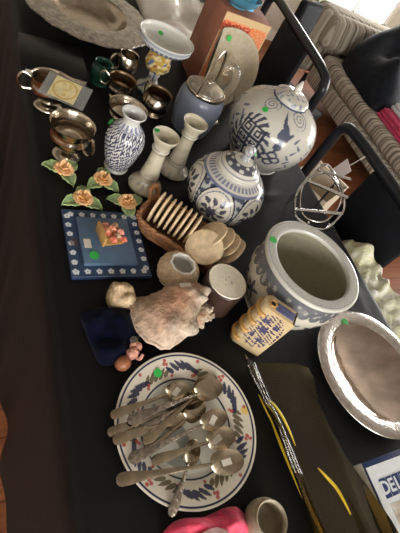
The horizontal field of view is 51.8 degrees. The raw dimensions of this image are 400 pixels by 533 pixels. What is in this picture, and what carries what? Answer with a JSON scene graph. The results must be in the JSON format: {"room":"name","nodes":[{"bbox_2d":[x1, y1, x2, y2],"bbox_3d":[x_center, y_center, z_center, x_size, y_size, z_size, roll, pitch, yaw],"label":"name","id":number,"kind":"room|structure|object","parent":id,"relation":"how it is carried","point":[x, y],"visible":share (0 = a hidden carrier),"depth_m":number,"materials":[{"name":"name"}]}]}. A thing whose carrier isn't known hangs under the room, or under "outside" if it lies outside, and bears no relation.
{"room":"estate sale room","nodes":[
{"label":"estate sale room","id":0,"kind":"room"},
{"bbox_2d":[0,39,399,532],"bbox_3d":[0.454,0.236,2.214,6.900,0.100,6.700,0,56,-30],"label":"floor","id":1,"kind":"structure","parent":0,"point":[341,150],"depth_m":3.41,"materials":[{"name":"brown wood"}]},
{"bbox_2d":[253,0,330,112],"bbox_3d":[0.123,-0.890,2.197,0.421,0.921,0.842,4,54,-27],"label":"metal chair","id":2,"kind":"object","parent":1,"relation":"on","point":[290,46],"visible":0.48,"depth_m":2.01,"materials":[{"name":"black metal"}]},
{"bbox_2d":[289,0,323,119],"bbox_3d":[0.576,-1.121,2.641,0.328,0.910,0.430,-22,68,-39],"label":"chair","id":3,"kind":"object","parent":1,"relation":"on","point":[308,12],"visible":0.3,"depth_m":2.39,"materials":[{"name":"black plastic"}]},
{"bbox_2d":[300,161,348,210],"bbox_3d":[0.583,-0.362,2.403,0.246,0.407,0.474,47,47,11],"label":"cardboard box","id":4,"kind":"object","parent":1,"relation":"on","point":[322,179],"visible":0.16,"depth_m":2.40,"materials":[{"name":"beige cardboard"}]},
{"bbox_2d":[298,0,399,183],"bbox_3d":[1.877,-1.126,3.516,1.720,0.720,2.110,0,56,-30],"label":"striped sofa","id":5,"kind":"object","parent":1,"relation":"on","point":[338,29],"visible":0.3,"depth_m":3.33,"materials":[{"name":"fabric"}]},
{"bbox_2d":[318,13,381,55],"bbox_3d":[1.387,-1.933,3.556,0.840,0.263,0.169,0,56,-30],"label":"cushion","id":6,"kind":"object","parent":5,"relation":"on","point":[339,33],"depth_m":3.38,"materials":[{"name":"fabric"}]},
{"bbox_2d":[323,55,399,177],"bbox_3d":[1.629,-1.018,3.256,0.790,0.130,1.800,0,56,-30],"label":"seat cushion","id":7,"kind":"object","parent":5,"relation":"on","point":[363,117],"depth_m":3.14,"materials":[{"name":"fabric"}]},
{"bbox_2d":[342,25,399,111],"bbox_3d":[1.830,-1.606,3.377,1.241,0.518,0.722,0,56,-30],"label":"jacket","id":8,"kind":"object","parent":5,"relation":"on","point":[372,66],"visible":0.92,"depth_m":3.17,"materials":[{"name":"black leather"}]},
{"bbox_2d":[377,107,399,143],"bbox_3d":[1.642,-0.919,3.042,0.520,0.074,0.600,0,56,-30],"label":"folded throw","id":9,"kind":"object","parent":5,"relation":"on","point":[388,117],"visible":0.99,"depth_m":2.99,"materials":[{"name":"pink fabric"}]},
{"bbox_2d":[391,102,399,118],"bbox_3d":[1.708,-0.974,3.007,0.460,0.089,0.570,0,56,-30],"label":"cloth","id":10,"kind":"object","parent":9,"relation":"on","point":[396,108],"visible":1,"depth_m":3.02,"materials":[{"name":"white fabric"}]},
{"bbox_2d":[301,122,399,267],"bbox_3d":[0.331,0.022,1.602,0.421,0.921,0.842,0,56,-30],"label":"metal chair","id":11,"kind":"object","parent":1,"relation":"on","point":[371,215],"visible":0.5,"depth_m":1.47,"materials":[{"name":"black metal"}]},
{"bbox_2d":[333,156,365,179],"bbox_3d":[0.549,-0.378,1.543,0.017,0.149,0.073,0,56,-30],"label":"tag","id":12,"kind":"object","parent":11,"relation":"hanging from","point":[343,168],"visible":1,"depth_m":1.55,"materials":[{"name":"paper"}]},
{"bbox_2d":[342,239,399,339],"bbox_3d":[0.549,0.140,1.412,0.148,0.294,0.504,0,56,-30],"label":"garment","id":13,"kind":"object","parent":11,"relation":"on","point":[362,254],"visible":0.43,"depth_m":1.34,"materials":[{"name":"beige fabric"}]},
{"bbox_2d":[259,0,399,30],"bbox_3d":[0.074,-3.150,2.836,6.900,2.500,0.120,0,56,-30],"label":"wall","id":14,"kind":"structure","parent":0,"point":[274,16],"depth_m":4.19,"materials":[{"name":"paint"}]},
{"bbox_2d":[266,29,276,40],"bbox_3d":[-0.397,-2.419,3.666,6.500,0.100,0.016,0,56,-30],"label":"baseboard","id":15,"kind":"structure","parent":14,"relation":"attached to","point":[272,33],"depth_m":4.31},
{"bbox_2d":[312,0,399,25],"bbox_3d":[1.972,-3.134,3.797,1.130,1.750,0.210,0,56,-30],"label":"window","id":16,"kind":"structure","parent":14,"relation":"in","point":[396,3],"depth_m":4.49,"materials":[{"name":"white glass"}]},
{"bbox_3d":[-0.147,-0.042,1.502,0.928,0.746,3.110,0,56,-30],"label":"banquet table","id":17,"kind":"object","parent":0,"visible":0},
{"bbox_2d":[0,0,399,532],"bbox_3d":[-0.165,-0.048,1.482,1.021,0.756,3.110,0,56,-30],"label":"tablecloth","id":18,"kind":"object","parent":17,"relation":"on","point":[60,465],"visible":0.35,"depth_m":0.95,"materials":[{"name":"black fabric"}]},
{"bbox_2d":[16,67,83,113],"bbox_3d":[-0.400,-0.467,1.095,0.163,0.103,0.086,5,53,-26],"label":"gravy boat","id":19,"kind":"object","parent":18,"relation":"on","point":[46,104],"visible":0.6,"depth_m":1.08,"materials":[{"name":"silver metal"}]},
{"bbox_2d":[37,71,92,110],"bbox_3d":[-0.339,-0.445,1.044,0.112,0.011,0.092,20,48,-15],"label":"card sleeve","id":20,"kind":"object","parent":19,"relation":"on","point":[60,88],"visible":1,"depth_m":1.04,"materials":[{"name":"paper"}]},
{"bbox_2d":[17,32,88,86],"bbox_3d":[-0.444,-0.624,1.247,0.186,0.024,0.180,0,56,-30],"label":"book","id":21,"kind":"object","parent":18,"relation":"on","point":[34,52],"visible":0.81,"depth_m":1.24,"materials":[{"name":"black"}]},
{"bbox_2d":[41,159,77,187],"bbox_3d":[-0.340,-0.240,0.999,0.083,0.035,0.081,11,51,-22],"label":"rose","id":22,"kind":"object","parent":18,"relation":"on","point":[65,168],"visible":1,"depth_m":1.00,"materials":[{"name":"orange ceramic"}]},
{"bbox_2d":[49,108,95,162],"bbox_3d":[-0.323,-0.313,1.020,0.109,0.101,0.109,4,54,-27],"label":"sugar bowl","id":23,"kind":"object","parent":18,"relation":"on","point":[72,131],"visible":0.98,"depth_m":1.02,"materials":[{"name":"metal"}]},
{"bbox_2d":[61,185,102,210],"bbox_3d":[-0.282,-0.158,0.968,0.081,0.035,0.083,48,47,12],"label":"rose","id":24,"kind":"object","parent":18,"relation":"on","point":[82,195],"visible":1,"depth_m":0.97,"materials":[{"name":"orange ceramic"}]},
{"bbox_2d":[26,0,145,48],"bbox_3d":[-0.397,-0.895,1.459,0.454,0.052,0.453,0,56,-30],"label":"platter","id":25,"kind":"object","parent":18,"relation":"on","point":[115,24],"visible":0.98,"depth_m":1.46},
{"bbox_2d":[51,0,127,30],"bbox_3d":[-0.398,-0.894,1.459,0.276,0.049,0.276,0,56,-30],"label":"basin","id":26,"kind":"object","parent":25,"relation":"in","point":[98,15],"depth_m":1.51,"materials":[{"name":"silver metal"}]},
{"bbox_2d":[90,56,113,87],"bbox_3d":[-0.305,-0.602,1.279,0.065,0.070,0.065,0,56,-30],"label":"mug","id":27,"kind":"object","parent":18,"relation":"on","point":[101,63],"visible":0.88,"depth_m":1.26,"materials":[{"name":"green ceramic"}]},
{"bbox_2d":[87,167,118,192],"bbox_3d":[-0.247,-0.230,1.043,0.081,0.035,0.083,3,55,-28],"label":"rose","id":28,"kind":"object","parent":18,"relation":"on","point":[102,177],"visible":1,"depth_m":1.03,"materials":[{"name":"orange ceramic"}]},
{"bbox_2d":[61,209,151,279],"bbox_3d":[-0.211,-0.056,0.936,0.177,0.022,0.185,0,56,-30],"label":"decorative tile","id":29,"kind":"object","parent":18,"relation":"on","point":[78,271],"depth_m":0.92,"materials":[{"name":"blue ceramic"}]},
{"bbox_2d":[95,221,126,246],"bbox_3d":[-0.197,-0.076,0.925,0.059,0.030,0.062,-9,61,-34],"label":"figurine","id":30,"kind":"object","parent":29,"relation":"on","point":[108,235],"visible":1,"depth_m":0.92,"materials":[{"name":"ceramic"}]},
{"bbox_2d":[80,307,139,365],"bbox_3d":[-0.167,0.130,0.808,0.115,0.033,0.120,0,56,-30],"label":"pouch","id":31,"kind":"object","parent":18,"relation":"on","point":[109,331],"visible":0.94,"depth_m":0.80,"materials":[{"name":"blue fabric"}]},
{"bbox_2d":[99,69,136,96],"bbox_3d":[-0.252,-0.549,1.268,0.103,0.067,0.087,-6,59,-33],"label":"cup","id":32,"kind":"object","parent":18,"relation":"on","point":[119,82],"visible":0.72,"depth_m":1.26,"materials":[{"name":"silver metal"}]},
{"bbox_2d":[106,282,136,309],"bbox_3d":[-0.160,0.056,0.863,0.065,0.044,0.064,0,56,-30],"label":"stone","id":33,"kind":"object","parent":18,"relation":"on","point":[119,294],"visible":0.94,"depth_m":0.85,"materials":[{"name":"beige stone"}]},
{"bbox_2d":[109,48,138,74],"bbox_3d":[-0.241,-0.650,1.331,0.073,0.098,0.099,33,46,-3],"label":"jug","id":34,"kind":"object","parent":18,"relation":"on","point":[127,60],"visible":0.74,"depth_m":1.32,"materials":[{"name":"silver metal"}]},
{"bbox_2d":[106,193,141,216],"bbox_3d":[-0.176,-0.168,1.035,0.081,0.035,0.083,42,46,6],"label":"rose","id":35,"kind":"object","parent":18,"relation":"on","point":[128,202],"visible":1,"depth_m":1.02,"materials":[{"name":"orange ceramic"}]},
{"bbox_2d":[104,104,146,174],"bbox_3d":[-0.192,-0.317,1.045,0.100,0.176,0.100,0,56,-30],"label":"vase","id":36,"kind":"object","parent":18,"relation":"on","point":[124,140],"visible":1,"depth_m":1.00,"materials":[{"name":"ceramic"}]},
{"bbox_2d":[108,94,147,125],"bbox_3d":[-0.217,-0.441,1.208,0.116,0.061,0.116,39,46,3],"label":"cup","id":37,"kind":"object","parent":18,"relation":"on","point":[116,102],"visible":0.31,"depth_m":1.22,"materials":[{"name":"silver metal"}]},
{"bbox_2d":[115,342,143,370],"bbox_3d":[-0.135,0.173,0.792,0.068,0.034,0.040,-22,68,-39],"label":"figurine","id":38,"kind":"object","parent":18,"relation":"on","point":[122,363],"visible":1,"depth_m":0.79,"materials":[{"name":"pink ceramic"}]},
{"bbox_2d":[130,336,138,342],"bbox_3d":[-0.143,0.146,0.818,0.046,0.023,0.026,21,48,-14],"label":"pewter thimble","id":39,"kind":"object","parent":18,"relation":"on","point":[133,338],"visible":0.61,"depth_m":0.81,"materials":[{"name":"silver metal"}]},
{"bbox_2d":[128,126,179,197],"bbox_3d":[-0.114,-0.267,1.049,0.093,0.177,0.093,-3,57,-31],"label":"candlestick","id":40,"kind":"object","parent":18,"relation":"on","point":[165,138],"visible":0.97,"depth_m":1.03,"materials":[{"name":"beige ceramic"}]},
{"bbox_2d":[141,80,171,118],"bbox_3d":[-0.137,-0.524,1.300,0.097,0.087,0.108,17,49,-17],"label":"creamer","id":41,"kind":"object","parent":18,"relation":"on","point":[157,99],"visible":0.97,"depth_m":1.28,"materials":[{"name":"silver metal"}]},
{"bbox_2d":[136,19,193,92],"bbox_3d":[-0.137,-0.654,1.333,0.175,0.187,0.175,29,46,-7],"label":"compote","id":42,"kind":"object","parent":18,"relation":"on","point":[167,43],"visible":0.9,"depth_m":1.30,"materials":[{"name":"ceramic"}]},
{"bbox_2d":[136,0,203,38],"bbox_3d":[-0.063,-1.163,1.812,0.430,0.127,0.686,0,56,-30],"label":"bowl","id":43,"kind":"object","parent":18,"relation":"on","point":[183,15],"visible":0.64,"depth_m":1.69,"materials":[{"name":"white ceramic"}]},
{"bbox_2d":[129,282,214,349],"bbox_3d":[-0.044,0.096,0.854,0.184,0.107,0.141,0,56,-30],"label":"conch","id":44,"kind":"object","parent":18,"relation":"on","point":[164,318],"visible":1,"depth_m":0.82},
{"bbox_2d":[157,250,199,285],"bbox_3d":[-0.051,0.012,0.942,0.100,0.071,0.101,0,56,-30],"label":"textured pot","id":45,"kind":"object","parent":18,"relation":"on","point":[175,266],"visible":0.77,"depth_m":0.91,"materials":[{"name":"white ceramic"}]},
{"bbox_2d":[136,183,229,273],"bbox_3d":[-0.036,-0.083,1.023,0.275,0.071,0.138,33,46,-3],"label":"wicker basket","id":46,"kind":"object","parent":18,"relation":"on","point":[160,237],"visible":0.46,"depth_m":1.03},
{"bbox_2d":[146,192,165,221],"bbox_3d":[-0.106,-0.146,1.007,0.009,0.084,0.084,33,46,-4],"label":"disc","id":47,"kind":"object","parent":46,"relation":"in","point":[159,202],"visible":1,"depth_m":0.98,"materials":[{"name":"beige wood"}]},
{"bbox_2d":[153,194,172,223],"bbox_3d":[-0.093,-0.140,1.011,0.009,0.084,0.085,33,46,-3],"label":"disc","id":48,"kind":"object","parent":46,"relation":"in","point":[165,204],"visible":1,"depth_m":0.98,"materials":[{"name":"beige wood"}]},
{"bbox_2d":[157,199,176,227],"bbox_3d":[-0.081,-0.130,1.009,0.010,0.084,0.085,33,46,-3],"label":"disc","id":49,"kind":"object","parent":46,"relation":"in","point":[173,203],"visible":1,"depth_m":0.98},
{"bbox_2d":[162,201,182,229],"bbox_3d":[-0.067,-0.124,1.012,0.010,0.085,0.084,33,46,-3],"label":"disc","id":50,"kind":"object","parent":46,"relation":"in","point":[177,208],"visible":1,"depth_m":0.98,"materials":[{"name":"beige wood"}]},
{"bbox_2d":[167,206,186,233],"bbox_3d":[-0.056,-0.114,1.011,0.011,0.085,0.084,33,46,-3],"label":"disc","id":51,"kind":"object","parent":46,"relation":"in","point":[181,213],"visible":1,"depth_m":0.98,"materials":[{"name":"beige wood"}]},
{"bbox_2d":[172,208,192,236],"bbox_3d":[-0.042,-0.109,1.014,0.011,0.084,0.085,33,46,-3],"label":"disc","id":52,"kind":"object","parent":46,"relation":"in","point":[185,218],"visible":1,"depth_m":0.98,"materials":[{"name":"beige wood"}]},
{"bbox_2d":[177,212,197,240],"bbox_3d":[-0.032,-0.098,1.012,0.012,0.084,0.085,33,46,-3],"label":"disc","id":53,"kind":"object","parent":46,"relation":"in","point":[191,220],"visible":1,"depth_m":0.98,"materials":[{"name":"beige wood"}]},
{"bbox_2d":[182,215,202,242],"bbox_3d":[-0.017,-0.093,1.016,0.012,0.085,0.084,33,46,-2],"label":"disc","id":54,"kind":"object","parent":46,"relation":"in","point":[198,221],"visible":0.99,"depth_m":0.98,"materials":[{"name":"beige wood"}]},
{"bbox_2d":[185,229,223,264],"bbox_3d":[0.010,-0.046,0.970,0.083,0.044,0.090,-4,58,-32],"label":"disc","id":55,"kind":"object","parent":46,"relation":"on","point":[198,245],"visible":0.99,"depth_m":0.97,"materials":[{"name":"beige wood"}]},
{"bbox_2d":[199,221,227,244],"bbox_3d":[0.025,-0.078,1.005,0.059,0.073,0.091,24,47,-12],"label":"disc","id":56,"kind":"object","parent":46,"relation":"in","point":[220,228],"visible":0.39,"depth_m":1.00,"materials":[{"name":"beige wood"}]},
{"bbox_2d":[222,228,234,249],"bbox_3d":[0.045,-0.063,1.018,0.059,0.072,0.091,25,47,-11],"label":"disc","id":57,"kind":"object","parent":46,"relation":"in","point":[229,238],"visible":0.24,"depth_m":1.00,"materials":[{"name":"beige wood"}]},
{"bbox_2d":[220,233,240,258],"bbox_3d":[0.059,-0.053,1.026,0.059,0.073,0.091,26,47,-10],"label":"disc","id":58,"kind":"object","parent":46,"relation":"in","point":[234,246],"visible":0.2,"depth_m":1.00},
{"bbox_2d":[215,239,245,263],"bbox_3d":[0.071,-0.039,1.030,0.060,0.073,0.091,26,47,-10],"label":"disc","id":59,"kind":"object","parent":46,"relation":"in","point":[239,251],"visible":0.24,"depth_m":1.00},
{"bbox_2d":[160,113,207,181],"bbox_3d":[-0.045,-0.329,1.139,0.093,0.174,0.093,22,48,-13],"label":"candlestick","id":60,"kind":"object","parent":18,"relation":"on","point":[174,168],"visible":0.94,"depth_m":1.13,"materials":[{"name":"beige ceramic"}]},
{"bbox_2d":[114,352,255,511],"bbox_3d":[-0.024,0.296,0.767,0.283,0.024,0.283,0,56,-30],"label":"plate","id":61,"kind":"object","parent":18,"relation":"on","point":[204,489],"visible":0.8,"depth_m":0.76,"materials":[{"name":"ceramic"}]},
{"bbox_2d":[107,402,184,436],"bbox_3d":[-0.089,0.272,0.741,0.167,0.022,0.032,-7,60,-33],"label":"spoon","id":62,"kind":"object","parent":61,"relation":"on","point":[113,430],"visible":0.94,"depth_m":0.71,"materials":[{"name":"silver metal"}]},
{"bbox_2d":[166,402,184,412],"bbox_3d":[-0.043,0.270,0.777,0.050,0.009,0.032,-5,58,-38],"label":"bowl","id":63,"kind":"object","parent":62,"relation":"on","point":[176,405],"depth_m":0.78,"materials":[{"name":"silver metal"}]},
{"bbox_2d":[112,412,185,444],"bbox_3d":[-0.086,0.283,0.723,0.147,0.024,0.032,-5,59,-33],"label":"spoon","id":64,"kind":"object","parent":61,"relation":"on","point":[122,437],"visible":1,"depth_m":0.70,"materials":[{"name":"silver metal"}]},
{"bbox_2d":[162,412,185,430],"bbox_3d":[-0.049,0.283,0.754,0.050,0.009,0.032,-2,57,-39],"label":"bowl","id":65,"kind":"object","parent":64,"relation":"on","point":[181,416],"depth_m":0.76,"materials":[{"name":"silver metal"}]},
{"bbox_2d":[110,381,188,418],"bbox_3d":[-0.089,0.245,0.755,0.166,0.020,0.035,-10,61,-35],"label":"spoon","id":66,"kind":"object","parent":61,"relation":"on","point":[175,390],"visible":1,"depth_m":0.76,"materials":[{"name":"metal"}]},
{"bbox_2d":[165,381,188,400],"bbox_3d":[-0.045,0.240,0.792,0.052,0.009,0.035,-8,60,-39],"label":"bowl","id":67,"kind":"object","parent":66,"relation":"on","point":[175,390],"depth_m":0.79,"materials":[{"name":"silver metal"}]},
{"bbox_2d":[136,390,203,437],"bbox_3d":[-0.053,0.270,0.759,0.166,0.013,0.034,-18,66,-39],"label":"spoon","id":68,"kind":"object","parent":61,"relation":"on","point":[199,403],"visible":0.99,"depth_m":0.76,"materials":[{"name":"silver metal"}]},
{"bbox_2d":[182,390,203,409],"bbox_3d":[-0.013,0.257,0.796,0.054,0.009,0.034,-18,66,-39],"label":"bowl","id":69,"kind":"object","parent":68,"relation":"on","point":[195,405],"depth_m":0.79,"materials":[{"name":"silver metal"}]},
{"bbox_2d":[127,378,222,424],"bbox_3d":[-0.040,0.251,0.766,0.209,0.013,0.042,-9,61,-36],"label":"spoon","id":70,"kind":"object","parent":61,"relation":"on","point":[209,389],"visible":1,"depth_m":0.79,"materials":[{"name":"silver metal"}]},
{"bbox_2d":[194,378,222,400],"bbox_3d":[0.017,0.243,0.810,0.066,0.009,0.042,-9,61,-36],"label":"bowl","id":71,"kind":"object","parent":70,"relation":"on","point":[209,389],"depth_m":0.81,"materials":[{"name":"silver metal"}]},
{"bbox_2d":[147,401,205,457],"bbox_3d":[-0.044,0.294,0.751,0.158,0.013,0.034,-27,71,-42],"label":"spoon","id":72,"kind":"object","parent":61,"relation":"on","point":[192,416],"visible":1,"depth_m":0.78,"materials":[{"name":"silver metal"}]},
{"bbox_2d":[183,401,205,422],"bbox_3d":[-0.011,0.278,0.787,0.054,0.009,0.034,-27,71,-42],"label":"bowl","id":73,"kind":"object","parent":72,"relation":"on","point":[192,416],"depth_m":0.79,"materials":[{"name":"silver metal"}]},
{"bbox_2d":[128,408,227,463],"bbox_3d":[-0.033,0.301,0.737,0.210,0.013,0.037,-11,62,-36],"label":"spoon","id":74,"kind":"object","parent":61,"relation":"on","point":[213,419],"visible":1,"depth_m":0.74,"materials":[{"name":"metal"}]},
{"bbox_2d":[200,408,227,430],"bbox_3d":[0.025,0.291,0.781,0.062,0.009,0.037,-11,62,-36],"label":"bowl","id":75,"kind":"object","parent":74,"relation":"on","point":[213,419],"depth_m":0.78,"materials":[{"name":"silver metal"}]},
{"bbox_2d":[116,448,243,486],"bbox_3d":[-0.026,0.344,0.701,0.239,0.013,0.044,5,53,-28],"label":"spoon","id":76,"kind":"object","parent":61,"relation":"on","point":[224,462],"visible":1,"depth_m":0.72,"materials":[{"name":"metal"}]},
{"bbox_2d":[210,448,243,475],"bbox_3d":[0.048,0.352,0.742,0.070,0.009,0.044,5,53,-28],"label":"bowl","id":77,"kind":"object","parent":76,"relation":"on","point":[224,462],"depth_m":0.74,"materials":[{"name":"silver metal"}]},
{"bbox_2d":[142,373,217,445],"bbox_3d":[-0.032,0.263,0.773,0.040,0.013,0.204,48,46,11],"label":"spoon","id":78,"kind":"object","parent":61,"relation":"on","point":[150,437],"visible":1,"depth_m":0.74,"materials":[{"name":"metal"}]},
{"bbox_2d":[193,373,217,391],"bbox_3d":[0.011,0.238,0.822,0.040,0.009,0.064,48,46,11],"label":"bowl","id":79,"kind":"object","parent":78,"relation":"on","point":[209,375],"depth_m":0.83,"materials":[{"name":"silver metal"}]},
{"bbox_2d":[168,439,200,516],"bbox_3d":[-0.030,0.357,0.708,0.033,0.023,0.135,35,46,-1],"label":"spoon","id":80,"kind":"object","parent":61,"relation":"on","point":[190,458],"visible":0.98,"depth_m":0.70,"materials":[{"name":"silver metal"}]},
{"bbox_2d":[183,439,200,465],"bbox_3d":[-0.016,0.336,0.742,0.032,0.009,0.050,32,39,-4],"label":"bowl","id":81,"kind":"object","parent":80,"relation":"on","point":[190,458],"depth_m":0.74,"materials":[{"name":"silver metal"}]},
{"bbox_2d":[151,426,235,465],"bbox_3d":[-0.008,0.325,0.743,0.174,0.013,0.041,-4,58,-32],"label":"spoon","id":82,"kind":"object","parent":61,"relation":"on","point":[223,437],"visible":1,"depth_m":0.76,"materials":[{"name":"metal"}]},
{"bbox_2d":[206,426,235,450],"bbox_3d":[0.038,0.323,0.774,0.064,0.009,0.041,-4,58,-32],"label":"bowl","id":83,"kind":"object","parent":82,"relation":"on","point":[223,437],"depth_m":0.77,"materials":[{"name":"silver metal"}]},
{"bbox_2d":[171,50,227,138],"bbox_3d":[0.017,-0.542,1.274,0.148,0.271,0.148,-12,62,-36],"label":"ice bucket","id":84,"kind":"object","parent":18,"relation":"on","point":[202,96],"visible":0.88,"depth_m":1.25,"materials":[{"name":"blue ceramic"}]},
{"bbox_2d":[163,506,247,532],"bbox_3d":[0.025,0.448,0.656,0.164,0.051,0.106,0,56,-30],"label":"bundle","id":85,"kind":"object","parent":18,"relation":"on","point":[228,519],"visible":0.99,"depth_m":0.67,"materials":[{"name":"pink fabric"}]},
{"bbox_2d":[199,263,246,317],"bbox_3d":[0.046,0.055,0.954,0.101,0.084,0.101,33,46,-2],"label":"pot","id":86,"kind":"object","parent":18,"relation":"on","point":[228,286],"visible":0.93,"depth_m":0.92,"materials":[{"name":"ceramic"}]},
{"bbox_2d":[187,144,263,225],"bbox_3d":[0.081,-0.227,1.089,0.216,0.236,0.216,-23,69,-40],"label":"ginger jar","id":87,"kind":"object","parent":18,"relation":"on","point":[226,187],"visible":0.99,"depth_m":1.03,"materials":[{"name":"ceramic"}]},
{"bbox_2d":[211,64,240,125],"bbox_3d":[0.070,-0.580,1.377,0.103,0.208,0.080,24,47,-12],"label":"glass ornament","id":88,"kind":"object","parent":18,"relation":"on","point":[231,85],"visible":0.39,"depth_m":1.34,"materials":[{"name":"clear glass"}]},
{"bbox_2d":[181,0,271,77],"bbox_3d":[0.086,-0.814,1.516,0.184,0.285,0.171,0,56,-30],"label":"carton","id":89,"kind":"object","parent":18,"relation":"on","point":[215,15],"visible":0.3,"depth_m":1.42,"materials":[{"name":"brown cardboard"}]},
{"bbox_2d":[228,0,261,9],"bbox_3d":[0.133,-0.896,1.377,0.151,0.044,0.151,0,56,-30],"label":"bowl","id":90,"kind":"object","parent":89,"relation":"on","point":[239,4],"visible":0.98,"depth_m":1.34,"materials":[{"name":"ceramic"}]},
{"bbox_2d":[245,0,256,11],"bbox_3d":[0.165,-0.902,1.371,0.065,0.064,0.068,0,56,-30],"label":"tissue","id":91,"kind":"object","parent":90,"relation":"in","point":[249,1],"visible":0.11,"depth_m":1.38,"materials":[{"name":"paper"}]},
{"bbox_2d":[204,27,258,105],"bbox_3d":[0.121,-0.701,1.469,0.198,0.252,0.054,0,56,-30],"label":"platter","id":92,"kind":"object","parent":18,"relation":"on","point":[242,50],"visible":0.54,"depth_m":1.45,"materials":[{"name":"beige ceramic"}]},
{"bbox_2d":[230,295,297,356],"bbox_3d":[0.133,0.127,0.897,0.088,0.156,0.054,34,46,-2],"label":"flask","id":93,"kind":"object","parent":18,"relation":"on","point":[264,323],"visible":1,"depth_m":0.87,"materials":[{"name":"beige ceramic"}]},
{"bbox_2d":[244,497,287,532],"bbox_3d":[0.111,0.440,0.712,0.073,0.052,0.073,0,56,-30],"label":"pot","id":94,"kind":"object","parent":18,"relation":"on","point":[262,514],"visible":0.94,"depth_m":0.71,"materials":[{"name":"beige ceramic"}]},
{"bbox_2d":[229,81,316,174],"bbox_3d":[0.247,-0.468,1.329,0.293,0.295,0.293,12,51,-22],"label":"ginger jar","id":95,"kind":"object","parent":18,"relation":"on","point":[278,120],"visible":0.91,"depth_m":1.25,"materials":[{"name":"ceramic"}]},
{"bbox_2d":[244,221,358,329],"bbox_3d":[0.225,0.041,1.001,0.251,0.178,0.251,-30,74,-41],"label":"planter","id":96,"kind":"object","parent":18,"relation":"on","point":[297,264],"visible":0.84,"depth_m":0.97,"materials":[{"name":"ceramic"}]},
{"bbox_2d":[286,163,350,230],"bbox_3d":[0.386,-0.221,1.313,0.204,0.152,0.145,17,49,-17],"label":"wire stand","id":97,"kind":"object","parent":18,"relation":"on","point":[332,173],"visible":0.96,"depth_m":1.31,"materials":[{"name":"silver metal"}]},
{"bbox_2d":[244,355,397,532],"bbox_3d":[0.258,0.424,0.791,0.186,0.075,0.569,-3,57,-31],"label":"glass tray","id":98,"kind":"object","parent":18,"relation":"on","point":[336,499],"visible":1,"depth_m":0.84,"materials":[{"name":"black glass"}]},
{"bbox_2d":[317,310,399,439],"bbox_3d":[0.440,0.265,1.052,0.341,0.027,0.341,27,47,-9],"label":"tray","id":99,"kind":"object","parent":18,"relation":"on","point":[359,356],"visible":0.99,"depth_m":1.04,"materials":[{"name":"metal"}]},
{"bbox_2d":[331,324,399,421],"bbox_3d":[0.438,0.267,1.056,0.261,0.018,0.261,0,56,-30],"label":"basin","id":100,"kind":"object","parent":99,"relation":"in","point":[365,358],"depth_m":1.06,"materials":[{"name":"silver mirror"}]},
{"bbox_2d":[353,449,399,532],"bbox_3d":[0.465,0.535,0.853,0.215,0.032,0.285,0,56,-30],"label":"book","id":101,"kind":"object","parent":18,"relation":"on","point":[381,474],"visible":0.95,"depth_m":0.85,"materials":[{"name":"white paper"}]},
{"bbox_2d":[390,500,399,523],"bbox_3d":[0.408,0.501,0.826,0.040,0.001,0.055,0,56,-30],"label":"picture","id":102,"kind":"object","parent":101,"relation":"on","point":[394,504],"depth_m":0.82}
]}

